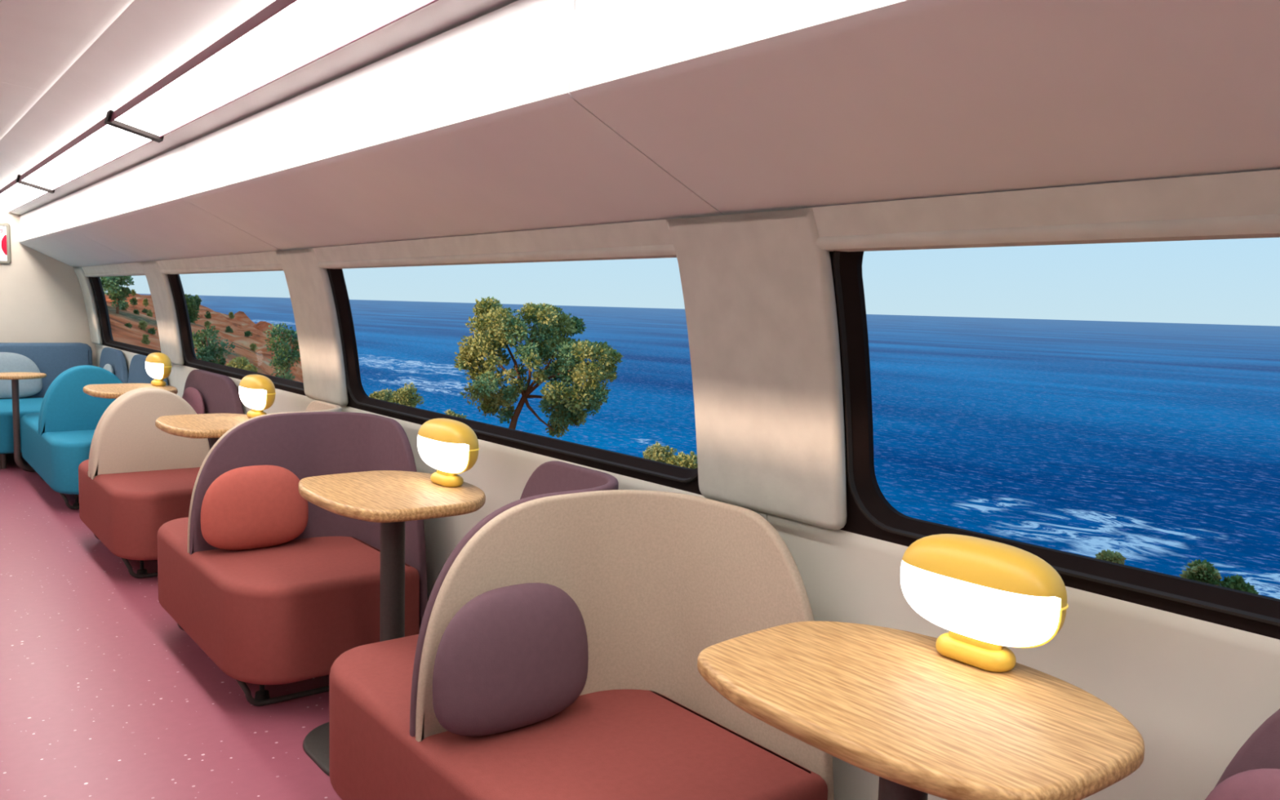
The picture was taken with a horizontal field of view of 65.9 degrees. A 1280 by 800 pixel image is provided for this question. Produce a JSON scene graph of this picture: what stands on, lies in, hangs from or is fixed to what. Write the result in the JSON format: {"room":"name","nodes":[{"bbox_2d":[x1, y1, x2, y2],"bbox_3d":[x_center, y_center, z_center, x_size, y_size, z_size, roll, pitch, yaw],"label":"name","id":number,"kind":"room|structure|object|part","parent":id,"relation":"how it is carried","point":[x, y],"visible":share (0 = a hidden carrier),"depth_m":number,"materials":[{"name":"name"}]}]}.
{"room":"train carriage","nodes":[
{"label":"train carriage","id":0,"kind":"room"},
{"bbox_2d":[0,210,95,365],"bbox_3d":[-6.123,-0.757,7.680,3.375,2.420,0.100,-3,7,-38],"label":"wall","id":1,"kind":"structure","parent":0,"point":[42,300],"depth_m":8.39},
{"bbox_2d":[0,222,11,264],"bbox_3d":[-5.468,-1.292,8.055,0.568,0.343,0.024,-3,7,-38],"label":"wall sign","id":2,"kind":"object","parent":1,"relation":"attached to","point":[5,235],"visible":1,"depth_m":8.20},
{"bbox_3d":[-5.471,-1.293,8.058,0.517,0.293,0.010,-3,7,-38],"label":"sign panel","id":3,"kind":"part","parent":2,"relation":"part of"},
{"bbox_2d":[18,194,138,267],"bbox_3d":[-4.170,-1.226,7.457,0.611,0.429,2.566,-3,7,-38],"label":"trim","id":4,"kind":"structure","parent":1,"relation":"attached to","point":[45,229],"depth_m":7.14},
{"bbox_2d":[0,453,342,799],"bbox_3d":[-2.248,1.019,3.014,3.400,0.060,12.500,-3,7,-38],"label":"floor","id":5,"kind":"structure","parent":0,"point":[104,695],"depth_m":3.29,"materials":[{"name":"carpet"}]},
{"bbox_2d":[0,372,46,471],"bbox_3d":[-4.377,0.171,7.182,0.655,0.726,0.390,-3,7,-38],"label":"side table","id":6,"kind":"object","parent":5,"relation":"on","point":[15,377],"visible":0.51,"depth_m":7.08,"materials":[{"name":"brown wood"}]},
{"bbox_2d":[0,342,128,468],"bbox_3d":[-5.183,0.042,7.465,2.135,0.884,1.460,-3,7,-38],"label":"bench","id":7,"kind":"object","parent":5,"relation":"on","point":[51,359],"visible":0.34,"depth_m":8.20,"materials":[{"name":"teal fabric"}]},
{"bbox_3d":[-4.734,0.447,7.342,0.040,0.125,0.040,-3,7,-38],"label":"leg","id":8,"kind":"part","parent":7,"relation":"part of","materials":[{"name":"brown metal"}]},
{"bbox_2d":[0,351,42,399],"bbox_3d":[-5.232,-0.199,8.071,0.600,0.382,0.114,-3,7,-38],"label":"cushion","id":9,"kind":"object","parent":7,"relation":"on","point":[9,362],"visible":0.73,"depth_m":8.12,"materials":[{"name":"blue fabric"}]},
{"bbox_3d":[-5.239,0.206,7.478,2.050,0.312,1.080,-3,7,-38],"label":"seat","id":10,"kind":"part","parent":7,"relation":"part of","materials":[{"name":"teal fabric"}]},
{"bbox_3d":[-5.598,-0.217,7.952,2.100,0.484,0.140,-3,7,-38],"label":"backrest","id":11,"kind":"part","parent":7,"relation":"part of","materials":[{"name":"blue fabric"}]},
{"bbox_2d":[102,364,114,373],"bbox_3d":[-4.202,-0.120,7.798,0.074,0.330,0.340,-3,7,-38],"label":"cushion","id":12,"kind":"object","parent":7,"relation":"on","point":[108,367],"visible":0.13,"depth_m":7.72,"materials":[{"name":"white fabric"}]},
{"bbox_3d":[-4.225,-0.172,7.926,0.045,0.478,1.040,-3,7,-38],"label":"backrest","id":13,"kind":"part","parent":7,"relation":"part of","materials":[{"name":"blue fabric"}]},
{"bbox_2d":[21,354,168,509],"bbox_3d":[-3.697,0.154,6.719,0.723,0.885,1.800,-3,7,-38],"label":"sofa","id":14,"kind":"object","parent":5,"relation":"on","point":[55,440],"visible":0.47,"depth_m":6.33,"materials":[{"name":"teal fabric"}]},
{"bbox_3d":[-3.751,0.324,6.696,0.597,0.317,1.800,-3,7,-38],"label":"seat","id":15,"kind":"part","parent":14,"relation":"part of","materials":[{"name":"teal fabric"}]},
{"bbox_3d":[-3.338,0.594,6.151,0.498,0.136,0.068,-3,7,-38],"label":"sled leg","id":16,"kind":"part","parent":14,"relation":"part of","materials":[{"name":"grey metal"}]},
{"bbox_3d":[-3.644,-0.008,6.508,0.558,0.440,0.078,-3,7,-38],"label":"backrest","id":17,"kind":"part","parent":14,"relation":"part of","materials":[{"name":"teal fabric"}]},
{"bbox_3d":[-3.595,-0.001,6.447,0.558,0.440,0.078,-3,7,-38],"label":"backrest","id":18,"kind":"part","parent":14,"relation":"part of","materials":[{"name":"teal fabric"}]},
{"bbox_3d":[-3.480,-0.066,6.980,0.045,0.485,1.180,-3,7,-38],"label":"backrest","id":19,"kind":"part","parent":14,"relation":"part of","materials":[{"name":"blue fabric"}]},
{"bbox_2d":[83,382,177,398],"bbox_3d":[-2.969,0.316,5.777,0.471,0.780,0.624,-3,7,-38],"label":"cafe table","id":20,"kind":"object","parent":5,"relation":"on","point":[102,390],"visible":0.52,"depth_m":5.66,"materials":[{"name":"brown wood"}]},
{"bbox_2d":[145,352,172,386],"bbox_3d":[-2.877,-0.184,5.906,0.123,0.197,0.280,-3,7,-38],"label":"table lamp","id":21,"kind":"object","parent":20,"relation":"on","point":[158,366],"visible":1,"depth_m":5.82,"materials":[{"name":"metal"}]},
{"bbox_2d":[145,361,164,379],"bbox_3d":[-2.902,-0.176,5.887,0.060,0.102,0.274,-3,7,-38],"label":"diffuser","id":22,"kind":"object","parent":21,"relation":"attached to","point":[155,370],"depth_m":5.80,"materials":[{"name":"white"}]},
{"bbox_3d":[-2.876,-0.244,5.900,0.121,0.077,0.276,-3,7,-38],"label":"lamp shade","id":23,"kind":"part","parent":21,"relation":"part of","materials":[{"name":"yellow paint"}]},
{"bbox_3d":[-2.855,-0.167,5.926,0.061,0.081,0.276,-3,7,-38],"label":"lamp shade","id":24,"kind":"part","parent":21,"relation":"part of","materials":[{"name":"yellow paint"}]},
{"bbox_2d":[78,368,244,578],"bbox_3d":[-2.578,0.319,5.299,0.723,0.885,1.790,-3,7,-38],"label":"sofa","id":25,"kind":"object","parent":5,"relation":"on","point":[137,477],"visible":0.7,"depth_m":4.91,"materials":[{"name":"red fabric"}]},
{"bbox_3d":[-2.534,0.156,5.100,0.558,0.440,0.078,-3,7,-38],"label":"backrest","id":26,"kind":"part","parent":25,"relation":"part of","materials":[{"name":"beige fabric"}]},
{"bbox_3d":[-2.222,0.759,4.735,0.498,0.136,0.068,-3,7,-38],"label":"sled leg","id":27,"kind":"part","parent":25,"relation":"part of","materials":[{"name":"grey metal"}]},
{"bbox_3d":[-2.454,0.516,5.050,0.597,0.317,1.210,-3,7,-38],"label":"seat","id":28,"kind":"part","parent":25,"relation":"part of","materials":[{"name":"fabric"}]},
{"bbox_3d":[-2.486,0.163,5.039,0.558,0.440,0.078,-3,7,-38],"label":"backrest","id":29,"kind":"part","parent":25,"relation":"part of","materials":[{"name":"beige fabric"}]},
{"bbox_2d":[182,386,205,413],"bbox_3d":[-2.631,0.102,5.814,0.061,0.351,0.480,-3,7,-38],"label":"cushion","id":30,"kind":"object","parent":25,"relation":"on","point":[191,395],"visible":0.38,"depth_m":5.70,"materials":[{"name":"fabric"}]},
{"bbox_3d":[-2.475,0.083,5.705,0.045,0.485,1.240,-3,7,-38],"label":"backrest","id":31,"kind":"part","parent":25,"relation":"part of","materials":[{"name":"fabric"}]},
{"bbox_2d":[155,413,250,449],"bbox_3d":[-1.859,0.480,4.369,0.471,0.780,0.624,-3,7,-38],"label":"cafe table","id":32,"kind":"object","parent":5,"relation":"on","point":[212,426],"visible":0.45,"depth_m":4.23,"materials":[{"name":"brown wood"}]},
{"bbox_2d":[239,373,275,417],"bbox_3d":[-1.730,-0.016,4.465,0.123,0.197,0.280,-3,7,-38],"label":"table lamp","id":33,"kind":"object","parent":32,"relation":"on","point":[257,393],"visible":0.94,"depth_m":4.38,"materials":[{"name":"yellow paint"}]},
{"bbox_2d":[239,386,266,409],"bbox_3d":[-1.754,-0.007,4.446,0.060,0.102,0.274,-3,7,-38],"label":"diffuser","id":34,"kind":"object","parent":33,"relation":"attached to","point":[255,397],"depth_m":4.36,"materials":[{"name":"white"}]},
{"bbox_3d":[-1.728,-0.076,4.459,0.121,0.077,0.276,-3,7,-38],"label":"lamp shade","id":35,"kind":"part","parent":33,"relation":"part of","materials":[{"name":"yellow paint"}]},
{"bbox_3d":[-1.707,0.002,4.485,0.061,0.081,0.276,-3,7,-38],"label":"lamp shade","id":36,"kind":"part","parent":33,"relation":"part of","materials":[{"name":"yellow paint"}]},
{"bbox_2d":[157,400,427,706],"bbox_3d":[-1.363,0.496,3.680,0.628,0.905,1.308,-3,7,-38],"label":"sofa","id":37,"kind":"object","parent":5,"relation":"on","point":[284,613],"visible":0.83,"depth_m":3.38,"materials":[{"name":"red fabric"}]},
{"bbox_2d":[200,465,308,550],"bbox_3d":[-1.365,0.381,3.511,0.372,0.297,0.113,-3,7,-38],"label":"cushion","id":38,"kind":"object","parent":37,"relation":"on","point":[255,506],"visible":1,"depth_m":3.46,"materials":[{"name":"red fabric"}]},
{"bbox_3d":[-1.373,0.404,3.910,0.393,0.765,0.918,2,5,4],"label":"backrest","id":39,"kind":"part","parent":37,"relation":"part of","materials":[{"name":"beige fabric"}]},
{"bbox_3d":[-1.119,0.922,3.335,0.498,0.136,0.068,-3,7,-38],"label":"sled leg","id":40,"kind":"part","parent":37,"relation":"part of","materials":[{"name":"grey metal"}]},
{"bbox_3d":[-1.354,0.679,3.653,0.597,0.317,1.220,-3,7,-38],"label":"seat","id":41,"kind":"part","parent":37,"relation":"part of","materials":[{"name":"fabric"}]},
{"bbox_3d":[-1.130,0.442,3.579,0.873,0.765,0.373,2,5,7],"label":"backrest","id":42,"kind":"part","parent":37,"relation":"part of","materials":[{"name":"fabric"}]},
{"bbox_2d":[298,470,485,776],"bbox_3d":[-0.738,0.646,2.946,0.471,0.780,0.624,-3,7,-38],"label":"cafe table","id":43,"kind":"object","parent":5,"relation":"on","point":[389,498],"visible":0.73,"depth_m":2.89,"materials":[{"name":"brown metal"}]},
{"bbox_3d":[-0.749,1.027,2.981,0.470,0.014,0.460,-3,7,-38],"label":"plate","id":44,"kind":"part","parent":43,"relation":"part of","materials":[{"name":"grey metal"}]},
{"bbox_2d":[417,417,479,487],"bbox_3d":[-0.580,0.156,2.981,0.123,0.197,0.280,-3,7,-38],"label":"table lamp","id":45,"kind":"object","parent":43,"relation":"on","point":[450,446],"visible":1,"depth_m":2.90,"materials":[{"name":"yellow paint"}]},
{"bbox_2d":[417,435,469,473],"bbox_3d":[-0.605,0.165,2.962,0.060,0.102,0.274,-3,7,-38],"label":"diffuser","id":46,"kind":"object","parent":45,"relation":"attached to","point":[445,454],"depth_m":2.89,"materials":[{"name":"white"}]},
{"bbox_3d":[-0.579,0.097,2.975,0.121,0.077,0.276,-3,7,-38],"label":"lamp shade","id":47,"kind":"part","parent":45,"relation":"part of","materials":[{"name":"yellow paint"}]},
{"bbox_3d":[-0.558,0.174,3.000,0.061,0.081,0.276,-3,7,-38],"label":"lamp shade","id":48,"kind":"part","parent":45,"relation":"part of","materials":[{"name":"yellow paint"}]},
{"bbox_2d":[328,461,833,799],"bbox_3d":[-0.248,0.661,2.265,0.628,0.905,1.308,-3,7,-38],"label":"sofa","id":49,"kind":"object","parent":5,"relation":"on","point":[656,580],"visible":0.77,"depth_m":2.15,"materials":[{"name":"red fabric"}]},
{"bbox_2d":[432,582,588,736],"bbox_3d":[-0.264,0.541,2.082,0.372,0.307,0.113,-3,7,-38],"label":"cushion","id":50,"kind":"object","parent":49,"relation":"on","point":[512,657],"visible":1,"depth_m":2.02,"materials":[{"name":"fabric"}]},
{"bbox_3d":[-0.258,0.569,2.495,0.393,0.765,0.918,2,5,4],"label":"backrest","id":51,"kind":"part","parent":49,"relation":"part of","materials":[{"name":"fabric"}]},
{"bbox_3d":[-0.238,0.844,2.237,0.597,0.317,1.220,-3,7,-38],"label":"seat","id":52,"kind":"part","parent":49,"relation":"part of","materials":[{"name":"red fabric"}]},
{"bbox_2d":[697,621,1144,799],"bbox_3d":[0.391,0.813,1.513,0.471,0.780,0.624,-3,7,-38],"label":"cafe table","id":53,"kind":"object","parent":5,"relation":"on","point":[884,702],"visible":0.96,"depth_m":1.38,"materials":[{"name":"brown wood"}]},
{"bbox_2d":[900,533,1068,672],"bbox_3d":[0.541,0.320,1.578,0.123,0.197,0.280,-3,7,-38],"label":"table lamp","id":54,"kind":"object","parent":53,"relation":"on","point":[989,596],"visible":1,"depth_m":1.53,"materials":[{"name":"yellow paint"}]},
{"bbox_2d":[900,560,1061,647],"bbox_3d":[0.516,0.329,1.560,0.060,0.102,0.274,-3,7,-38],"label":"diffuser","id":55,"kind":"object","parent":54,"relation":"attached to","point":[977,611],"depth_m":1.51,"materials":[{"name":"white"}]},
{"bbox_3d":[0.542,0.261,1.572,0.121,0.077,0.276,-3,7,-38],"label":"lamp shade","id":56,"kind":"part","parent":54,"relation":"part of","materials":[{"name":"yellow paint"}]},
{"bbox_3d":[0.563,0.338,1.598,0.061,0.081,0.276,-3,7,-38],"label":"lamp shade","id":57,"kind":"part","parent":54,"relation":"part of","materials":[{"name":"yellow paint"}]},
{"bbox_2d":[1213,708,1279,788],"bbox_3d":[0.929,0.836,0.771,0.628,0.905,1.308,-3,7,-38],"label":"sofa","id":58,"kind":"object","parent":5,"relation":"on","point":[1261,749],"visible":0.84,"depth_m":1.33,"materials":[{"name":"mauve purple fabric"},{"name":"pink fabric"},{"name":"dark grey metal"}]},
{"bbox_2d":[1204,768,1279,799],"bbox_3d":[0.866,0.639,1.236,0.073,0.325,0.340,-3,7,-38],"label":"cushion","id":59,"kind":"object","parent":58,"relation":"on","point":[1263,784],"visible":1,"depth_m":1.29,"materials":[{"name":"fabric"}]},
{"bbox_2d":[0,0,518,215],"bbox_3d":[-2.196,-1.138,2.740,3.500,0.392,12.400,-3,7,-38],"label":"ceiling","id":60,"kind":"structure","parent":0,"point":[64,64],"depth_m":3.26,"materials":[{"name":"plastic"}]},
{"bbox_2d":[0,174,54,213],"bbox_3d":[-4.551,-1.471,7.168,0.209,0.098,2.475,-3,7,-38],"label":"ceiling light","id":61,"kind":"object","parent":60,"relation":"attached to","point":[15,194],"visible":0.79,"depth_m":6.80,"materials":[{"name":"white"}]},
{"bbox_2d":[0,182,46,212],"bbox_3d":[-4.565,-1.468,7.185,0.172,0.050,2.431,-3,7,-38],"label":"diffuser","id":62,"kind":"object","parent":61,"relation":"attached to","point":[13,196],"depth_m":6.91,"materials":[{"name":"white"}]},
{"bbox_2d":[18,109,164,190],"bbox_3d":[-2.904,-1.227,5.077,0.209,0.098,2.910,-3,7,-38],"label":"ceiling light","id":63,"kind":"object","parent":60,"relation":"attached to","point":[106,141],"visible":0.82,"depth_m":4.68,"materials":[{"name":"white"}]},
{"bbox_2d":[110,0,438,137],"bbox_3d":[-1.123,-0.963,2.817,0.209,0.098,2.910,-3,7,-38],"label":"ceiling light","id":64,"kind":"object","parent":60,"relation":"attached to","point":[285,37],"visible":1,"depth_m":2.69,"materials":[{"name":"white"}]},
{"bbox_3d":[-2.201,-0.938,2.759,3.520,0.795,12.400,-3,7,-38],"label":"trim","id":65,"kind":"structure","parent":60,"relation":"attached to","visible":0},
{"bbox_2d":[69,144,281,262],"bbox_3d":[-2.506,-0.980,5.345,0.611,0.429,2.826,-3,7,-38],"label":"trim","id":66,"kind":"structure","parent":65,"relation":"attached to","point":[140,212],"depth_m":4.89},
{"bbox_2d":[182,0,724,250],"bbox_3d":[-0.763,-0.722,3.132,0.611,0.429,2.823,-3,7,-38],"label":"ceiling panel","id":67,"kind":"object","parent":65,"relation":"attached to","point":[475,126],"depth_m":2.45,"materials":[{"name":"plastic"}]},
{"bbox_2d":[568,0,1279,214],"bbox_3d":[0.981,-0.464,0.919,0.611,0.429,2.829,-3,7,-38],"label":"ceiling panel","id":68,"kind":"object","parent":65,"relation":"attached to","point":[752,106],"depth_m":1.42,"materials":[{"name":"plastic"}]},
{"bbox_2d":[95,343,1279,799],"bbox_3d":[-0.926,0.496,3.930,0.152,0.884,12.400,-3,7,-38],"label":"wall","id":69,"kind":"structure","parent":0,"point":[1195,691],"depth_m":1.64,"materials":[{"name":"plastic"}]},
{"bbox_2d":[72,266,102,345],"bbox_3d":[-4.737,-0.805,8.472,0.164,0.654,0.360,-3,7,-38],"label":"trim","id":70,"kind":"structure","parent":69,"relation":"attached to","point":[93,319],"depth_m":8.40,"materials":[{"name":"beige plastic"}]},
{"bbox_2d":[81,262,160,355],"bbox_3d":[-3.883,-0.698,7.454,0.231,0.688,2.665,-3,7,-38],"label":"window","id":71,"kind":"structure","parent":69,"relation":"in","point":[94,273],"depth_m":7.92,"materials":[{"name":"plastic"},{"name":"grey beige satin plastic"},{"name":"dark rubber"}]},
{"bbox_2d":[139,261,184,365],"bbox_3d":[-3.091,-0.562,6.383,0.164,0.654,0.473,-3,7,-38],"label":"trim","id":72,"kind":"structure","parent":69,"relation":"attached to","point":[169,334],"depth_m":6.31,"materials":[{"name":"beige plastic"}]},
{"bbox_2d":[155,250,306,395],"bbox_3d":[-2.229,-0.453,5.354,0.231,0.688,2.705,-3,7,-38],"label":"window","id":73,"kind":"structure","parent":69,"relation":"in","point":[268,260],"depth_m":5.47,"materials":[{"name":"plastic"},{"name":"grey beige satin plastic"},{"name":"dark rubber"}]},
{"bbox_2d":[275,248,348,406],"bbox_3d":[-1.417,-0.314,4.258,0.164,0.654,0.459,-3,7,-38],"label":"trim","id":74,"kind":"structure","parent":69,"relation":"attached to","point":[317,330],"depth_m":4.21,"materials":[{"name":"beige plastic"}]},
{"bbox_2d":[312,217,702,495],"bbox_3d":[-0.564,-0.207,3.241,0.231,0.688,2.697,-3,7,-38],"label":"window","id":75,"kind":"structure","parent":69,"relation":"in","point":[648,239],"depth_m":2.93,"materials":[{"name":"rubber"}]},
{"bbox_2d":[666,208,847,530],"bbox_3d":[0.245,-0.068,2.149,0.164,0.654,0.447,-3,7,-38],"label":"wall panel","id":76,"kind":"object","parent":69,"relation":"attached to","point":[758,292],"depth_m":2.12,"materials":[{"name":"beige plastic"}]},
{"bbox_2d":[806,168,1279,639],"bbox_3d":[1.109,0.041,1.117,0.231,0.688,2.733,-3,7,-38],"label":"window","id":77,"kind":"structure","parent":69,"relation":"in","point":[1238,205],"depth_m":1.61,"materials":[{"name":"rubber"}]},
{"label":"outside","id":78,"kind":"structure","parent":0,"visible":0},
{"bbox_2d":[104,293,1279,599],"bbox_3d":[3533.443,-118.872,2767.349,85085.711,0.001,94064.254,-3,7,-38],"label":"sea","id":79,"kind":"structure","parent":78,"point":[1155,445],"depth_m":419.58,"materials":[{"name":"liquid"}]},
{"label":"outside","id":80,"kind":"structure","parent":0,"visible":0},
{"bbox_2d":[104,293,303,382],"bbox_3d":[-21.547,15.244,99.858,84.200,52.339,300.000,-3,7,-38],"label":"hillside","id":81,"kind":"structure","parent":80,"point":[241,322],"depth_m":57.95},
{"bbox_2d":[99,275,134,314],"bbox_3d":[-25.456,-5.207,47.952,1.567,2.235,1.500,-3,7,-38],"label":"pine tree","id":82,"kind":"object","parent":81,"relation":"on","point":[118,293],"visible":0.88,"depth_m":47.77,"materials":[{"name":"green plant"}]},
{"bbox_2d":[120,302,126,310],"bbox_3d":[-26.807,-4.845,51.164,0.430,0.552,0.438,-3,7,-38],"label":"shrub","id":83,"kind":"object","parent":81,"relation":"on","point":[122,308],"visible":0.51,"depth_m":51.14,"materials":[{"name":"green plant"}]},
{"bbox_2d":[124,322,132,328],"bbox_3d":[-22.364,-3.217,43.199,0.376,0.368,0.376,-3,7,-38],"label":"shrub","id":84,"kind":"object","parent":81,"relation":"on","point":[128,325],"visible":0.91,"depth_m":43.13,"materials":[{"name":"green plant"}]},
{"bbox_2d":[128,297,137,306],"bbox_3d":[-57.196,-11.039,111.576,0.917,1.225,0.917,-3,7,-38],"label":"shrub","id":85,"kind":"object","parent":81,"relation":"on","point":[133,301],"visible":1,"depth_m":111.48,"materials":[{"name":"green plant"}]},
{"bbox_2d":[130,288,136,296],"bbox_3d":[-62.091,-13.141,121.136,0.707,0.953,0.697,-3,7,-38],"label":"shrub","id":86,"kind":"object","parent":81,"relation":"on","point":[133,291],"visible":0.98,"depth_m":121.07,"materials":[{"name":"green plant"}]},
{"bbox_2d":[133,308,139,315],"bbox_3d":[-25.904,-4.479,50.788,0.339,0.410,0.334,-3,7,-38],"label":"shrub","id":87,"kind":"object","parent":81,"relation":"on","point":[135,311],"visible":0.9,"depth_m":50.74,"materials":[{"name":"green plant"}]},
{"bbox_2d":[137,320,148,330],"bbox_3d":[-22.915,-3.409,45.571,0.472,0.574,0.423,-3,7,-38],"label":"shrub","id":88,"kind":"object","parent":81,"relation":"on","point":[144,324],"visible":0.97,"depth_m":45.52,"materials":[{"name":"green plant"}]},
{"bbox_2d":[141,308,148,313],"bbox_3d":[-30.070,-5.393,59.993,0.388,0.390,0.337,-3,7,-38],"label":"shrub","id":89,"kind":"object","parent":81,"relation":"on","point":[144,310],"visible":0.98,"depth_m":59.93,"materials":[{"name":"green plant"}]},
{"bbox_2d":[141,333,150,344],"bbox_3d":[-19.206,-2.338,38.374,0.346,0.511,0.348,-3,7,-38],"label":"shrub","id":90,"kind":"object","parent":81,"relation":"on","point":[145,340],"visible":0.99,"depth_m":38.32,"materials":[{"name":"green plant"}]},
{"bbox_2d":[142,297,148,306],"bbox_3d":[-56.633,-11.119,113.209,0.714,1.125,0.777,-3,7,-38],"label":"shrub","id":91,"kind":"object","parent":81,"relation":"on","point":[145,303],"visible":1,"depth_m":113.04,"materials":[{"name":"green plant"}]},
{"bbox_2d":[146,309,152,317],"bbox_3d":[-25.795,-4.509,51.967,0.335,0.531,0.355,-3,7,-38],"label":"shrub","id":92,"kind":"object","parent":81,"relation":"on","point":[149,313],"visible":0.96,"depth_m":51.94,"materials":[{"name":"green plant"}]},
{"bbox_2d":[147,327,156,334],"bbox_3d":[-22.313,-3.117,45.194,0.389,0.420,0.408,-3,7,-38],"label":"shrub","id":93,"kind":"object","parent":81,"relation":"on","point":[151,331],"visible":0.96,"depth_m":45.12,"materials":[{"name":"green plant"}]},
{"bbox_2d":[184,293,201,323],"bbox_3d":[-31.955,-5.922,70.090,1.725,3.279,1.964,-3,7,-38],"label":"pine tree","id":94,"kind":"object","parent":81,"relation":"on","point":[193,302],"visible":0.68,"depth_m":69.90,"materials":[{"name":"green plant"}]},
{"bbox_2d":[204,311,211,318],"bbox_3d":[-49.635,-9.722,113.565,0.862,1.064,0.729,-3,7,-38],"label":"shrub","id":95,"kind":"object","parent":81,"relation":"on","point":[208,314],"visible":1,"depth_m":113.43,"materials":[{"name":"green plant"}]},
{"bbox_2d":[204,320,211,326],"bbox_3d":[-48.142,-8.416,110.009,0.813,0.901,0.775,-3,7,-38],"label":"shrub","id":96,"kind":"object","parent":81,"relation":"on","point":[206,323],"visible":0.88,"depth_m":109.83,"materials":[{"name":"green plant"}]},
{"bbox_2d":[191,325,235,364],"bbox_3d":[-15.622,-1.843,36.019,1.756,1.777,1.263,-3,7,-38],"label":"pine tree","id":97,"kind":"object","parent":81,"relation":"on","point":[210,352],"visible":0.93,"depth_m":35.80,"materials":[{"name":"green plant"}]},
{"bbox_2d":[218,356,226,365],"bbox_3d":[-16.577,-1.470,39.180,0.335,0.489,0.322,-3,7,-38],"label":"shrub","id":98,"kind":"object","parent":81,"relation":"on","point":[223,357],"visible":0.69,"depth_m":39.15,"materials":[{"name":"green plant"}]},
{"bbox_2d":[224,325,233,333],"bbox_3d":[-45.732,-7.836,109.960,0.947,1.008,0.735,-3,7,-38],"label":"shrub","id":99,"kind":"object","parent":81,"relation":"on","point":[228,329],"visible":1,"depth_m":109.86,"materials":[{"name":"green plant"}]},
{"bbox_2d":[227,311,234,319],"bbox_3d":[-49.314,-10.138,119.201,0.750,1.079,0.913,-3,7,-38],"label":"shrub","id":100,"kind":"object","parent":81,"relation":"on","point":[230,314],"visible":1,"depth_m":119.07,"materials":[{"name":"green plant"}]},
{"bbox_2d":[226,356,250,368],"bbox_3d":[-11.437,-0.484,28.028,0.641,1.551,0.820,-3,7,-38],"label":"shrub","id":101,"kind":"object","parent":81,"relation":"on","point":[239,362],"visible":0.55,"depth_m":27.82,"materials":[{"name":"green plant"}]},
{"bbox_2d":[244,330,253,337],"bbox_3d":[-42.984,-7.251,108.380,0.893,0.826,0.903,-3,7,-38],"label":"shrub","id":102,"kind":"object","parent":81,"relation":"on","point":[247,333],"visible":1,"depth_m":108.31,"materials":[{"name":"green plant"}]},
{"bbox_2d":[241,363,257,372],"bbox_3d":[-10.690,-0.257,27.062,0.444,1.536,0.471,-3,7,-38],"label":"shrub","id":103,"kind":"object","parent":81,"relation":"on","point":[251,367],"visible":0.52,"depth_m":26.87,"materials":[{"name":"green plant"}]},
{"bbox_2d":[249,342,257,351],"bbox_3d":[-22.232,-3.008,56.818,0.462,0.581,0.444,-3,7,-38],"label":"shrub","id":104,"kind":"object","parent":81,"relation":"on","point":[253,346],"visible":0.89,"depth_m":56.74,"materials":[{"name":"green plant"}]},
{"bbox_2d":[262,322,300,380],"bbox_3d":[-10.822,-0.927,30.092,1.309,2.883,1.410,-3,7,-38],"label":"pine tree","id":105,"kind":"object","parent":81,"relation":"on","point":[282,362],"visible":0.87,"depth_m":29.84,"materials":[{"name":"green plant"}]},
{"bbox_2d":[368,388,394,401],"bbox_3d":[-5.741,0.691,22.052,0.622,1.919,0.592,-3,7,-38],"label":"shrub","id":106,"kind":"object","parent":81,"relation":"on","point":[384,395],"visible":0.34,"depth_m":21.90,"materials":[{"name":"green plant"}]},
{"bbox_2d":[387,382,424,408],"bbox_3d":[-4.780,0.639,20.076,0.753,2.041,0.687,-3,7,-38],"label":"shrub","id":107,"kind":"object","parent":81,"relation":"on","point":[405,396],"visible":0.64,"depth_m":19.89,"materials":[{"name":"green plant"}]},
{"bbox_2d":[444,408,466,418],"bbox_3d":[-3.603,1.041,19.057,0.540,1.735,0.480,-3,7,-38],"label":"shrub","id":108,"kind":"object","parent":81,"relation":"on","point":[449,411],"visible":0.12,"depth_m":18.99,"materials":[{"name":"green plant"}]},
{"bbox_2d":[453,296,622,437],"bbox_3d":[-4.089,0.535,40.413,6.600,9.397,6.488,-3,7,-38],"label":"pine tree","id":109,"kind":"object","parent":81,"relation":"on","point":[496,331],"visible":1,"depth_m":39.22,"materials":[{"name":"green plant"}]},
{"bbox_2d":[641,441,677,462],"bbox_3d":[0.233,1.634,15.068,0.583,2.006,0.494,-3,7,-38],"label":"shrub","id":110,"kind":"object","parent":81,"relation":"on","point":[656,452],"visible":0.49,"depth_m":14.90,"materials":[{"name":"green plant"}]},
{"bbox_2d":[666,451,697,468],"bbox_3d":[0.597,1.704,14.075,0.516,1.952,0.489,-3,7,-38],"label":"shrub","id":111,"kind":"object","parent":81,"relation":"on","point":[682,460],"visible":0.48,"depth_m":13.91,"materials":[{"name":"green plant"}]},
{"bbox_2d":[1094,549,1126,564],"bbox_3d":[4.262,2.277,9.083,0.279,1.838,0.259,-3,7,-38],"label":"shrub","id":112,"kind":"object","parent":81,"relation":"on","point":[1110,556],"visible":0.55,"depth_m":8.95,"materials":[{"name":"green plant"}]},
{"bbox_2d":[1178,559,1223,586],"bbox_3d":[5.100,2.445,9.084,0.342,1.982,0.373,-3,7,-38],"label":"shrub","id":113,"kind":"object","parent":81,"relation":"on","point":[1204,571],"visible":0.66,"depth_m":8.92,"materials":[{"name":"green plant"}]},
{"bbox_2d":[1220,573,1258,594],"bbox_3d":[5.405,2.553,9.069,0.382,1.965,0.334,-3,7,-38],"label":"shrub","id":114,"kind":"object","parent":81,"relation":"on","point":[1237,582],"visible":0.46,"depth_m":8.91,"materials":[{"name":"green plant"}]}
]}

